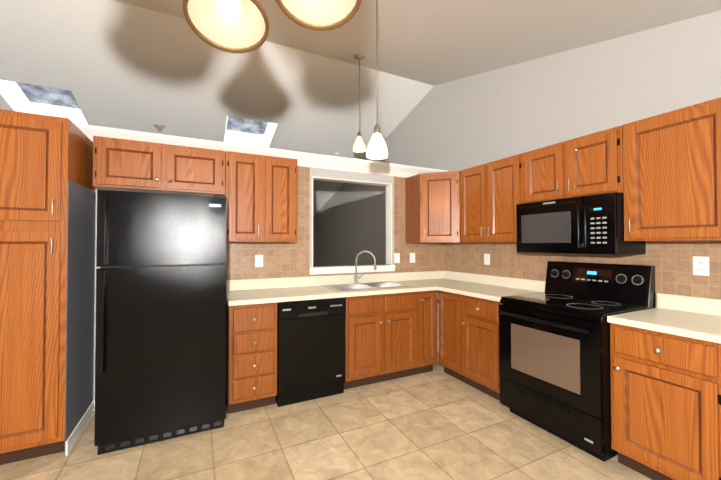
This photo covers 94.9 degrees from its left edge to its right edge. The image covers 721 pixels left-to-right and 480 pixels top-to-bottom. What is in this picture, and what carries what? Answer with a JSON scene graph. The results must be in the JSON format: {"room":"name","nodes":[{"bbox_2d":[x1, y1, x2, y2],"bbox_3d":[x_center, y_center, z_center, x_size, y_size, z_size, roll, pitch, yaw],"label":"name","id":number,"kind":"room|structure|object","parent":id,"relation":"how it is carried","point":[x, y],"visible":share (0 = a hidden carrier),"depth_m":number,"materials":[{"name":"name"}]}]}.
{"room":"kitchen","nodes":[
{"label":"kitchen","id":0,"kind":"room"},
{"bbox_2d":[0,0,433,215],"bbox_3d":[-2.801,-1.301,5.927,5.770,1.560,5.930,0,-1,-26],"label":"ceiling","id":1,"kind":"structure","parent":0,"point":[113,64],"depth_m":3.97,"materials":[{"name":"white paint"}]},
{"bbox_2d":[0,79,87,124],"bbox_3d":[-3.901,-1.768,4.127,0.700,0.524,0.900,0,-1,-26],"label":"shaft","id":2,"kind":"object","parent":1,"relation":"attached to","point":[31,98],"visible":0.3,"depth_m":4.31,"materials":[{"name":"white"}]},
{"bbox_2d":[153,124,165,131],"bbox_3d":[-2.825,-1.581,4.656,0.150,0.111,0.148,0,-1,-26],"label":"ceiling canopy","id":3,"kind":"object","parent":1,"relation":"attached to","point":[159,127],"visible":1,"depth_m":4.63,"materials":[{"name":"metal"}]},
{"bbox_2d":[182,0,269,52],"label":"chandelier","id":4,"kind":"object","parent":1,"relation":"hanging from","point":[246,30],"depth_m":0.95,"materials":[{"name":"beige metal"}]},
{"bbox_2d":[217,0,239,22],"bbox_3d":[-0.359,-0.645,0.900,0.060,0.103,0.058,-1,-1,37],"label":"bulb","id":5,"kind":"object","parent":4,"relation":"attached to","point":[228,10],"visible":1,"depth_m":0.86,"materials":[{"name":"white glass"}]},
{"bbox_2d":[224,116,276,147],"bbox_3d":[-1.748,-1.753,5.188,0.700,0.524,0.900,0,-1,-26],"label":"shaft","id":6,"kind":"object","parent":1,"relation":"attached to","point":[243,131],"visible":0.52,"depth_m":5.46,"materials":[{"name":"white"}]},
{"bbox_2d":[93,167,438,399],"bbox_3d":[-1.433,0.292,3.128,5.570,2.205,0.120,0,-1,-26],"label":"wall","id":7,"kind":"structure","parent":0,"point":[329,173],"depth_m":3.65,"materials":[{"name":"grey paint"}]},
{"bbox_2d":[93,136,224,195],"bbox_3d":[-1.634,-0.584,2.773,0.911,0.377,0.357,0,-1,-26],"label":"upper cabinet","id":8,"kind":"object","parent":7,"relation":"attached to","point":[131,165],"visible":1,"depth_m":2.63,"materials":[{"name":"brown wood"}]},
{"bbox_2d":[224,151,296,241],"bbox_3d":[-0.939,-0.374,3.114,0.631,0.787,0.356,0,-1,-26],"label":"upper cabinet","id":9,"kind":"object","parent":7,"relation":"attached to","point":[261,193],"visible":1,"depth_m":2.97,"materials":[{"name":"brown wood"}]},
{"bbox_2d":[74,123,447,177],"bbox_3d":[-1.434,-0.842,3.144,5.568,0.130,0.280,0,-1,-26],"label":"crown molding","id":10,"kind":"structure","parent":7,"relation":"attached to","point":[311,160],"depth_m":3.31,"materials":[{"name":"white"}]},
{"bbox_2d":[225,166,443,279],"bbox_3d":[-0.104,-0.142,3.717,2.650,1.250,0.008,0,-1,-26],"label":"wall tile","id":11,"kind":"structure","parent":7,"relation":"attached to","point":[285,259],"depth_m":3.46,"materials":[{"name":"beige tile"}]},
{"bbox_2d":[255,255,262,266],"bbox_3d":[-0.998,0.207,3.262,0.076,0.120,0.008,0,-1,-26],"label":"electrical outlet","id":12,"kind":"object","parent":11,"relation":"attached to","point":[258,260],"visible":1,"depth_m":3.26,"materials":[{"name":"white plastic"}]},
{"bbox_2d":[394,253,399,262],"bbox_3d":[0.438,0.217,3.970,0.076,0.120,0.008,0,-1,-26],"label":"electrical outlet","id":13,"kind":"object","parent":11,"relation":"attached to","point":[396,257],"visible":1,"depth_m":3.97,"materials":[{"name":"white plastic"}]},
{"bbox_2d":[410,253,414,262],"bbox_3d":[0.640,0.218,4.069,0.076,0.120,0.008,0,-1,-26],"label":"electrical outlet","id":14,"kind":"object","parent":11,"relation":"attached to","point":[412,257],"visible":1,"depth_m":4.07,"materials":[{"name":"white plastic"}]},
{"bbox_2d":[310,176,394,274],"bbox_3d":[-0.097,-0.153,3.793,1.050,1.045,0.190,0,-1,-26],"label":"window frame","id":15,"kind":"structure","parent":7,"relation":"attached to","point":[388,266],"depth_m":3.83,"materials":[{"name":"white wood"}]},
{"bbox_2d":[405,171,469,242],"bbox_3d":[0.952,-0.363,3.904,0.609,0.787,0.609,0,-1,-26],"label":"upper cabinet","id":16,"kind":"object","parent":7,"relation":"attached to","point":[432,207],"visible":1,"depth_m":3.71,"materials":[{"name":"brown wood"}]},
{"bbox_2d":[0,350,651,479],"bbox_3d":[-1.615,1.430,3.479,5.770,0.060,11.300,0,-1,-26],"label":"floor","id":17,"kind":"structure","parent":0,"point":[437,423],"depth_m":2.19,"materials":[{"name":"tile"}]},
{"bbox_2d":[0,109,95,464],"bbox_3d":[-2.348,0.298,2.223,0.769,2.168,0.691,0,-1,-26],"label":"pantry cabinet","id":18,"kind":"object","parent":17,"relation":"on","point":[47,238],"visible":1,"depth_m":2.07,"materials":[{"name":"brown wood"}]},
{"bbox_2d":[94,190,226,454],"bbox_3d":[-1.476,0.531,2.560,0.765,1.712,0.775,0,-1,-26],"label":"refrigerator","id":19,"kind":"object","parent":17,"relation":"on","point":[160,346],"visible":1,"depth_m":2.24,"materials":[{"name":"black metal"}]},
{"bbox_2d":[226,302,276,413],"bbox_3d":[-0.980,0.954,2.911,0.376,0.875,0.650,0,-1,-26],"label":"base cabinet","id":20,"kind":"object","parent":17,"relation":"on","point":[251,356],"visible":1,"depth_m":2.65,"materials":[{"name":"brown wood"}]},
{"bbox_2d":[275,297,345,406],"bbox_3d":[-0.534,0.959,3.127,0.602,0.871,0.600,0,-1,-26],"label":"dishwasher","id":21,"kind":"object","parent":17,"relation":"on","point":[311,349],"visible":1,"depth_m":2.85,"materials":[{"name":"black metal"}]},
{"bbox_2d":[344,290,436,389],"bbox_3d":[0.213,0.963,3.497,1.054,0.875,0.652,0,-1,-26],"label":"base cabinet","id":22,"kind":"object","parent":17,"relation":"on","point":[391,336],"visible":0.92,"depth_m":3.22,"materials":[{"name":"brown wood"}]},
{"bbox_2d":[226,271,473,305],"bbox_3d":[0.038,0.454,3.424,2.663,0.139,0.642,0,-1,-26],"label":"countertop","id":23,"kind":"structure","parent":22,"relation":"on","point":[275,290],"depth_m":3.27,"materials":[{"name":"beige laminate"}]},
{"bbox_2d":[321,250,410,290],"bbox_3d":[0.057,0.381,3.494,0.839,0.536,0.469,0,-1,-26],"label":"stainless steel sink","id":24,"kind":"object","parent":23,"relation":"in","point":[355,285],"visible":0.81,"depth_m":3.63,"materials":[{"name":"grey metal"}]},
{"bbox_2d":[437,290,501,400],"bbox_3d":[1.252,0.959,3.227,0.652,0.875,0.848,0,-1,-26],"label":"base cabinet","id":25,"kind":"object","parent":17,"relation":"on","point":[468,340],"visible":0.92,"depth_m":3.06,"materials":[{"name":"brown wood"}]},
{"bbox_2d":[438,274,545,301],"bbox_3d":[1.260,0.451,3.217,0.653,0.139,0.810,0,-1,-26],"label":"countertop","id":26,"kind":"structure","parent":25,"relation":"on","point":[488,287],"depth_m":3.30,"materials":[{"name":"beige laminate"}]},
{"bbox_2d":[498,261,655,461],"bbox_3d":[1.562,0.783,2.479,0.723,1.205,0.758,0,-1,-26],"label":"range","id":27,"kind":"object","parent":17,"relation":"on","point":[554,361],"visible":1,"depth_m":2.31,"materials":[{"name":"black metal"}]},
{"bbox_2d":[610,323,720,479],"bbox_3d":[1.892,0.940,1.929,0.652,0.875,0.501,0,-1,-26],"label":"base cabinet","id":28,"kind":"object","parent":17,"relation":"on","point":[665,406],"visible":1,"depth_m":1.79,"materials":[{"name":"brown wood"}]},
{"bbox_2d":[607,293,720,343],"bbox_3d":[1.904,0.432,1.934,0.633,0.139,0.517,0,-1,-26],"label":"countertop","id":29,"kind":"structure","parent":28,"relation":"on","point":[699,318],"depth_m":1.98,"materials":[{"name":"beige laminate"}]},
{"bbox_2d":[114,0,720,85],"bbox_3d":[-0.304,-1.487,0.861,5.770,1.492,5.370,0,-1,-26],"label":"ceiling","id":30,"kind":"structure","parent":0,"point":[434,42],"depth_m":2.76,"materials":[{"name":"white paint"}]},
{"bbox_2d":[275,0,361,30],"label":"chandelier","id":31,"kind":"object","parent":30,"relation":"hanging from","point":[318,15],"depth_m":0.86,"materials":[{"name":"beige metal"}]},
{"bbox_2d":[353,54,365,151],"bbox_3d":[-0.013,-1.507,3.653,0.146,1.048,0.148,0,-1,-26],"label":"pendant light","id":32,"kind":"object","parent":30,"relation":"hanging from","point":[359,145],"visible":0.96,"depth_m":3.63,"materials":[{"name":"white glass"}]},
{"bbox_2d":[366,0,387,159],"bbox_3d":[0.108,-1.118,2.180,0.146,1.147,0.148,0,-1,-26],"label":"pendant light","id":33,"kind":"object","parent":30,"relation":"hanging from","point":[376,149],"visible":1,"depth_m":2.16,"materials":[{"name":"white glass"}]},
{"bbox_2d":[313,10,720,307],"bbox_3d":[0.928,-0.339,4.758,0.100,3.515,11.300,0,-1,-26],"label":"wall","id":34,"kind":"structure","parent":0,"point":[489,116],"depth_m":3.19,"materials":[{"name":"grey paint"}]},
{"bbox_2d":[460,153,523,242],"bbox_3d":[1.375,-0.371,3.332,0.356,0.787,0.781,0,-1,-26],"label":"upper cabinet","id":35,"kind":"object","parent":34,"relation":"attached to","point":[491,195],"visible":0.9,"depth_m":3.21,"materials":[{"name":"brown wood"}]},
{"bbox_2d":[523,125,623,202],"bbox_3d":[1.718,-0.546,2.639,0.356,0.457,0.761,0,-1,-26],"label":"upper cabinet","id":36,"kind":"object","parent":34,"relation":"attached to","point":[589,164],"visible":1,"depth_m":2.50,"materials":[{"name":"brown wood"}]},
{"bbox_2d":[516,192,645,253],"bbox_3d":[1.677,-0.105,2.612,0.446,0.415,0.755,0,-1,-26],"label":"over-the-range microwave","id":37,"kind":"object","parent":36,"relation":"attached to","point":[591,224],"visible":1,"depth_m":2.39,"materials":[{"name":"black"}]},
{"bbox_2d":[444,241,720,305],"bbox_3d":[1.704,0.224,3.053,0.008,0.500,2.770,0,-1,-26],"label":"wall tile","id":38,"kind":"structure","parent":34,"relation":"attached to","point":[671,262],"depth_m":2.47,"materials":[{"name":"beige tile"}]},
{"bbox_2d":[484,254,489,264],"bbox_3d":[1.396,0.212,3.657,0.008,0.120,0.076,0,-1,-26],"label":"electrical outlet","id":39,"kind":"object","parent":38,"relation":"attached to","point":[486,259],"visible":1,"depth_m":3.65,"materials":[{"name":"white plastic"}]},
{"bbox_2d":[693,256,709,275],"bbox_3d":[2.162,0.165,2.103,0.008,0.120,0.076,0,-1,-26],"label":"electrical outlet","id":40,"kind":"object","parent":38,"relation":"attached to","point":[701,266],"visible":1,"depth_m":2.10,"materials":[{"name":"white plastic"}]},
{"bbox_2d":[623,97,720,240],"bbox_3d":[2.007,-0.389,2.050,0.356,0.787,0.538,0,-1,-26],"label":"upper cabinet","id":41,"kind":"object","parent":34,"relation":"attached to","point":[672,173],"visible":1,"depth_m":1.99,"materials":[{"name":"brown wood"}]}
]}

